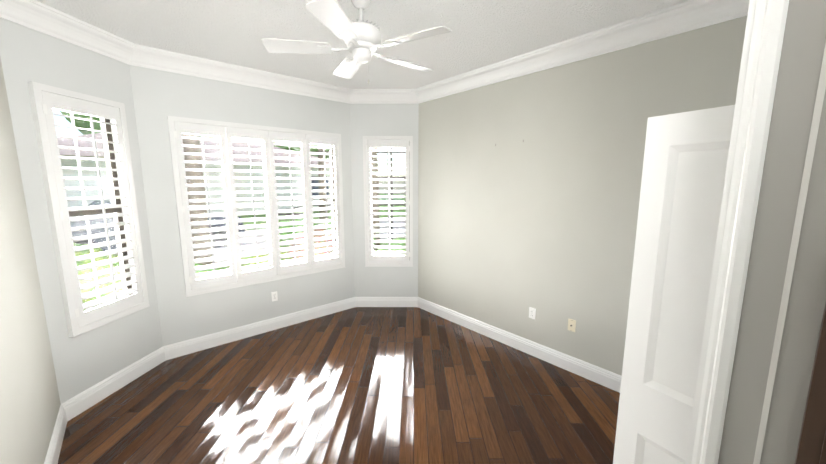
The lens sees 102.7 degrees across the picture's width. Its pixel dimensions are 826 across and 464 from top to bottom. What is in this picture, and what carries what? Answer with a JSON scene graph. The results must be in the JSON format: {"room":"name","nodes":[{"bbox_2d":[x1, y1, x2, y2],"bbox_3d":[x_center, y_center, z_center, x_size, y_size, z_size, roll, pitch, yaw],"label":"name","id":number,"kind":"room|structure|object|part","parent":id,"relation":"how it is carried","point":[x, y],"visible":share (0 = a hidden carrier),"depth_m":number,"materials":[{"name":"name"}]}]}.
{"room":"empty bedroom","nodes":[
{"label":"empty bedroom","id":0,"kind":"room"},
{"bbox_2d":[0,56,60,463],"bbox_3d":[-1.420,0.187,0.768,0.160,2.970,4.230,-7,11,-40],"label":"wall","id":1,"kind":"structure","parent":0,"point":[30,403],"depth_m":1.91,"materials":[{"name":"paint"}]},
{"bbox_2d":[0,18,162,403],"bbox_3d":[-2.656,-0.104,2.712,0.160,2.970,1.248,1,9,7],"label":"wall","id":2,"kind":"structure","parent":0,"point":[86,360],"depth_m":2.49,"materials":[{"name":"paint"}]},
{"bbox_2d":[27,81,149,337],"bbox_3d":[-2.595,-0.158,2.690,0.195,1.836,0.648,1,9,7],"label":"window shutter","id":3,"kind":"object","parent":2,"relation":"attached to","point":[45,100],"visible":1,"depth_m":2.64,"materials":[{"name":"white paint"}]},
{"bbox_2d":[60,112,103,305],"bbox_3d":[-2.611,-0.139,2.695,0.451,1.695,0.421,-7,11,-40],"label":"grille","id":4,"kind":"object","parent":3,"relation":"attached to","point":[85,211],"depth_m":2.59,"materials":[{"name":"white wood"}]},
{"bbox_3d":[-2.668,-0.162,2.698,0.342,1.650,0.314,-7,11,-40],"label":"glass","id":5,"kind":"part","parent":3,"relation":"part of","materials":[{"name":"clear glass"}]},
{"bbox_3d":[-2.669,-0.162,2.698,0.436,1.740,0.405,-7,11,-40],"label":"sash","id":6,"kind":"part","parent":3,"relation":"part of","materials":[{"name":"white wood"}]},
{"bbox_2d":[129,65,354,345],"bbox_3d":[-1.736,-0.285,3.921,2.590,2.970,0.160,-7,11,-40],"label":"wall","id":7,"kind":"structure","parent":0,"point":[159,96],"depth_m":3.48,"materials":[{"name":"paint"}]},
{"bbox_2d":[167,116,344,296],"bbox_3d":[-1.669,-0.313,3.893,1.838,1.786,0.194,-7,11,-40],"label":"window shutter","id":8,"kind":"object","parent":7,"relation":"attached to","point":[225,133],"visible":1,"depth_m":3.74,"materials":[{"name":"white paint"}]},
{"bbox_3d":[-1.717,-0.324,3.948,1.740,1.690,0.045,-7,11,-40],"label":"sash","id":9,"kind":"part","parent":8,"relation":"part of","materials":[{"name":"white wood"}]},
{"bbox_3d":[-1.717,-0.324,3.948,1.650,1.600,0.004,-7,11,-40],"label":"glass","id":10,"kind":"part","parent":8,"relation":"part of","materials":[{"name":"clear glass"}]},
{"bbox_2d":[271,291,277,301],"bbox_3d":[-1.682,0.783,4.015,0.070,0.115,0.008,-7,11,-40],"label":"outlet","id":11,"kind":"object","parent":7,"relation":"attached to","point":[274,295],"visible":1,"depth_m":4.01,"materials":[{"name":"white plastic"}]},
{"bbox_2d":[44,297,621,463],"bbox_3d":[-0.205,1.368,2.412,3.575,0.148,4.470,-7,11,-40],"label":"baseboard","id":12,"kind":"structure","parent":7,"relation":"attached to","point":[75,406],"depth_m":3.44,"materials":[{"name":"white paint"}]},
{"bbox_2d":[58,307,619,463],"bbox_3d":[-0.205,1.500,2.431,4.175,0.120,5.070,-7,11,-40],"label":"floor","id":13,"kind":"structure","parent":0,"point":[385,385],"depth_m":2.67,"materials":[{"name":"brown wood"}]},
{"bbox_2d":[36,0,689,88],"bbox_3d":[-0.205,-1.556,1.974,4.175,0.120,5.070,-7,11,-40],"label":"ceiling","id":14,"kind":"structure","parent":0,"point":[482,33],"depth_m":2.57,"materials":[{"name":"white paint"}]},
{"bbox_2d":[262,0,450,83],"bbox_3d":[-0.312,-1.258,2.205,1.157,0.536,1.204,-7,11,-40],"label":"fan","id":15,"kind":"object","parent":14,"relation":"hanging from","point":[361,39],"visible":1,"depth_m":2.10,"materials":[{"name":"white plastic"}]},
{"bbox_2d":[350,104,418,296],"bbox_3d":[-0.384,-0.395,4.662,1.274,2.970,0.160,0,9,0],"label":"wall","id":16,"kind":"structure","parent":0,"point":[384,119],"depth_m":4.56,"materials":[{"name":"paint"}]},
{"bbox_2d":[363,136,412,266],"bbox_3d":[-0.338,-0.406,4.598,0.678,1.791,0.194,0,9,0],"label":"window shutter","id":17,"kind":"object","parent":16,"relation":"attached to","point":[389,259],"visible":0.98,"depth_m":4.56,"materials":[{"name":"white paint"}]},
{"bbox_3d":[-0.338,-0.419,4.671,0.372,1.605,0.324,-7,11,-40],"label":"glass","id":18,"kind":"part","parent":17,"relation":"part of","materials":[{"name":"clear glass"}]},
{"bbox_3d":[-0.338,-0.419,4.671,0.467,1.695,0.414,-7,11,-40],"label":"sash","id":19,"kind":"part","parent":17,"relation":"part of","materials":[{"name":"white wood"}]},
{"bbox_2d":[371,148,409,261],"bbox_3d":[-0.338,-0.389,4.617,0.482,1.650,0.431,-7,11,-40],"label":"grille","id":20,"kind":"object","parent":17,"relation":"attached to","point":[374,258],"depth_m":4.59,"materials":[{"name":"white wood"}]},
{"bbox_2d":[418,16,746,375],"bbox_3d":[1.402,-0.175,3.189,0.160,2.970,4.230,-7,11,-40],"label":"wall","id":21,"kind":"structure","parent":0,"point":[541,219],"depth_m":3.12,"materials":[{"name":"paint"}]},
{"bbox_2d":[0,0,748,103],"bbox_3d":[-0.205,-1.422,1.994,3.575,0.150,4.470,-7,11,-40],"label":"crown molding","id":22,"kind":"structure","parent":21,"relation":"attached to","point":[684,17],"depth_m":2.86,"materials":[{"name":"white paint"}]},
{"bbox_2d":[529,307,535,318],"bbox_3d":[1.230,0.838,3.411,0.008,0.115,0.070,-7,11,-40],"label":"electrical outlet","id":23,"kind":"object","parent":21,"relation":"attached to","point":[532,312],"visible":1,"depth_m":3.41,"materials":[{"name":"white plastic"}]},
{"bbox_2d":[568,318,575,331],"bbox_3d":[1.488,0.879,3.105,0.022,0.115,0.070,-7,11,-40],"label":"electrical outlet","id":24,"kind":"object","parent":21,"relation":"attached to","point":[572,325],"visible":1,"depth_m":3.10,"materials":[{"name":"beige plastic"}]},
{"bbox_2d":[718,0,825,463],"bbox_3d":[1.130,0.188,0.764,0.124,2.970,0.622,-7,11,-40],"label":"wall","id":25,"kind":"structure","parent":0,"point":[783,305],"depth_m":0.85,"materials":[{"name":"grey paint"}]},
{"bbox_2d":[613,105,734,463],"bbox_3d":[1.126,0.611,1.083,0.045,2.022,0.810,-5,10,-32],"label":"door","id":26,"kind":"structure","parent":25,"relation":"in","point":[683,173],"depth_m":1.25,"materials":[{"name":"white paint"}]},
{"bbox_2d":[686,0,788,463],"bbox_3d":[0.935,0.339,1.004,0.145,2.600,0.071,-7,11,-40],"label":"door frame","id":27,"kind":"structure","parent":25,"relation":"attached to","point":[762,48],"depth_m":0.90,"materials":[{"name":"white paint"}]},
{"bbox_2d":[794,302,825,463],"bbox_3d":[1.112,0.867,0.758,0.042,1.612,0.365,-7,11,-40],"label":"hall door","id":28,"kind":"structure","parent":25,"relation":"in","point":[811,448],"depth_m":0.81,"materials":[{"name":"brown wood"}]},
{"label":"outside","id":29,"kind":"structure","parent":0,"visible":0},
{"bbox_2d":[215,194,405,269],"bbox_3d":[-13.982,-0.796,19.071,64.000,0.200,53.000,-7,11,-40],"label":"ground","id":30,"kind":"structure","parent":29,"point":[314,218],"depth_m":19.05,"materials":[{"name":"green plant"}]},
{"bbox_2d":[73,242,123,310],"bbox_3d":[-4.427,0.782,3.672,2.482,1.343,1.778,-7,11,-40],"label":"bush","id":31,"kind":"object","parent":30,"relation":"on","point":[88,261],"depth_m":3.68,"materials":[{"name":"green plant"}]},
{"bbox_2d":[59,110,215,138],"bbox_3d":[-26.604,-9.042,32.992,12.371,11.991,10.390,-7,11,-40],"label":"oak tree","id":32,"kind":"object","parent":30,"relation":"on","point":[81,125],"depth_m":29.05,"materials":[{"name":"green plant"}]},
{"bbox_2d":[57,133,331,215],"bbox_3d":[-14.109,-3.742,21.865,18.000,4.800,10.000,-8,12,-44],"label":"house","id":33,"kind":"structure","parent":30,"relation":"on","point":[87,183],"depth_m":19.20,"materials":[{"name":"white paint"}]},
{"bbox_2d":[182,134,212,264],"bbox_3d":[-3.896,-1.601,6.098,3.911,5.231,4.236,-7,11,-40],"label":"palm tree","id":34,"kind":"object","parent":30,"relation":"on","point":[192,165],"depth_m":6.12,"materials":[{"name":"brown plant"}]},
{"bbox_2d":[195,263,225,278],"bbox_3d":[-3.266,0.878,4.609,1.448,0.916,1.504,-7,11,-40],"label":"bush","id":35,"kind":"object","parent":30,"relation":"on","point":[204,271],"depth_m":4.43,"materials":[{"name":"green plant"}]},
{"bbox_2d":[226,247,290,274],"bbox_3d":[-2.503,0.738,5.452,1.417,0.961,1.408,-7,11,-40],"label":"bush","id":36,"kind":"object","parent":30,"relation":"on","point":[261,262],"depth_m":5.33,"materials":[{"name":"green plant"}]},
{"bbox_2d":[116,217,405,263],"bbox_3d":[-4.772,0.214,11.572,16.000,0.020,5.500,-7,11,-40],"label":"driveway","id":37,"kind":"structure","parent":30,"relation":"on","point":[266,235],"depth_m":11.43,"materials":[{"name":"beige"}]},
{"bbox_2d":[70,200,244,250],"bbox_3d":[-7.498,-0.197,9.325,1.940,1.442,4.550,7,11,41],"label":"car","id":38,"kind":"object","parent":37,"relation":"on","point":[93,231],"depth_m":8.03,"materials":[{"name":"grey paint"}]},
{"bbox_2d":[258,140,329,159],"bbox_3d":[-10.823,-9.805,38.242,11.656,11.948,12.163,-7,11,-40],"label":"oak tree","id":39,"kind":"object","parent":30,"relation":"on","point":[296,149],"depth_m":34.22,"materials":[{"name":"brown plant"}]},
{"bbox_2d":[285,229,332,263],"bbox_3d":[-1.766,0.540,6.325,1.648,1.129,1.740,-7,11,-40],"label":"bush","id":40,"kind":"object","parent":30,"relation":"on","point":[315,242],"depth_m":5.79,"materials":[{"name":"green plant"}]},
{"bbox_2d":[266,218,375,247],"bbox_3d":[-2.156,0.243,7.903,2.273,1.161,2.104,-7,11,-40],"label":"bush","id":41,"kind":"object","parent":30,"relation":"on","point":[295,226],"depth_m":7.48,"materials":[{"name":"green plant"}]},
{"bbox_2d":[318,144,327,219],"bbox_3d":[-4.894,-4.447,16.268,5.934,7.851,6.169,-7,11,-40],"label":"oak tree","id":42,"kind":"object","parent":30,"relation":"on","point":[320,188],"depth_m":16.29,"materials":[{"name":"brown plant"}]},
{"bbox_2d":[276,143,405,239],"bbox_3d":[-0.844,-2.126,13.091,8.060,4.200,4.552,0,9,-3],"label":"cage","id":43,"kind":"object","parent":30,"relation":"on","point":[391,177],"depth_m":11.07,"materials":[{"name":"brown metal"}]},
{"bbox_2d":[371,148,379,254],"bbox_3d":[-1.142,-2.138,8.413,3.844,5.606,3.409,-7,11,-40],"label":"palm tree","id":44,"kind":"object","parent":30,"relation":"on","point":[374,182],"depth_m":8.46,"materials":[{"name":"brown plant"}]},
{"bbox_2d":[374,234,405,254],"bbox_3d":[-0.063,0.529,6.616,1.575,0.980,1.270,-7,11,-40],"label":"bush","id":45,"kind":"object","parent":30,"relation":"on","point":[396,244],"depth_m":6.25,"materials":[{"name":"green plant"}]}
]}

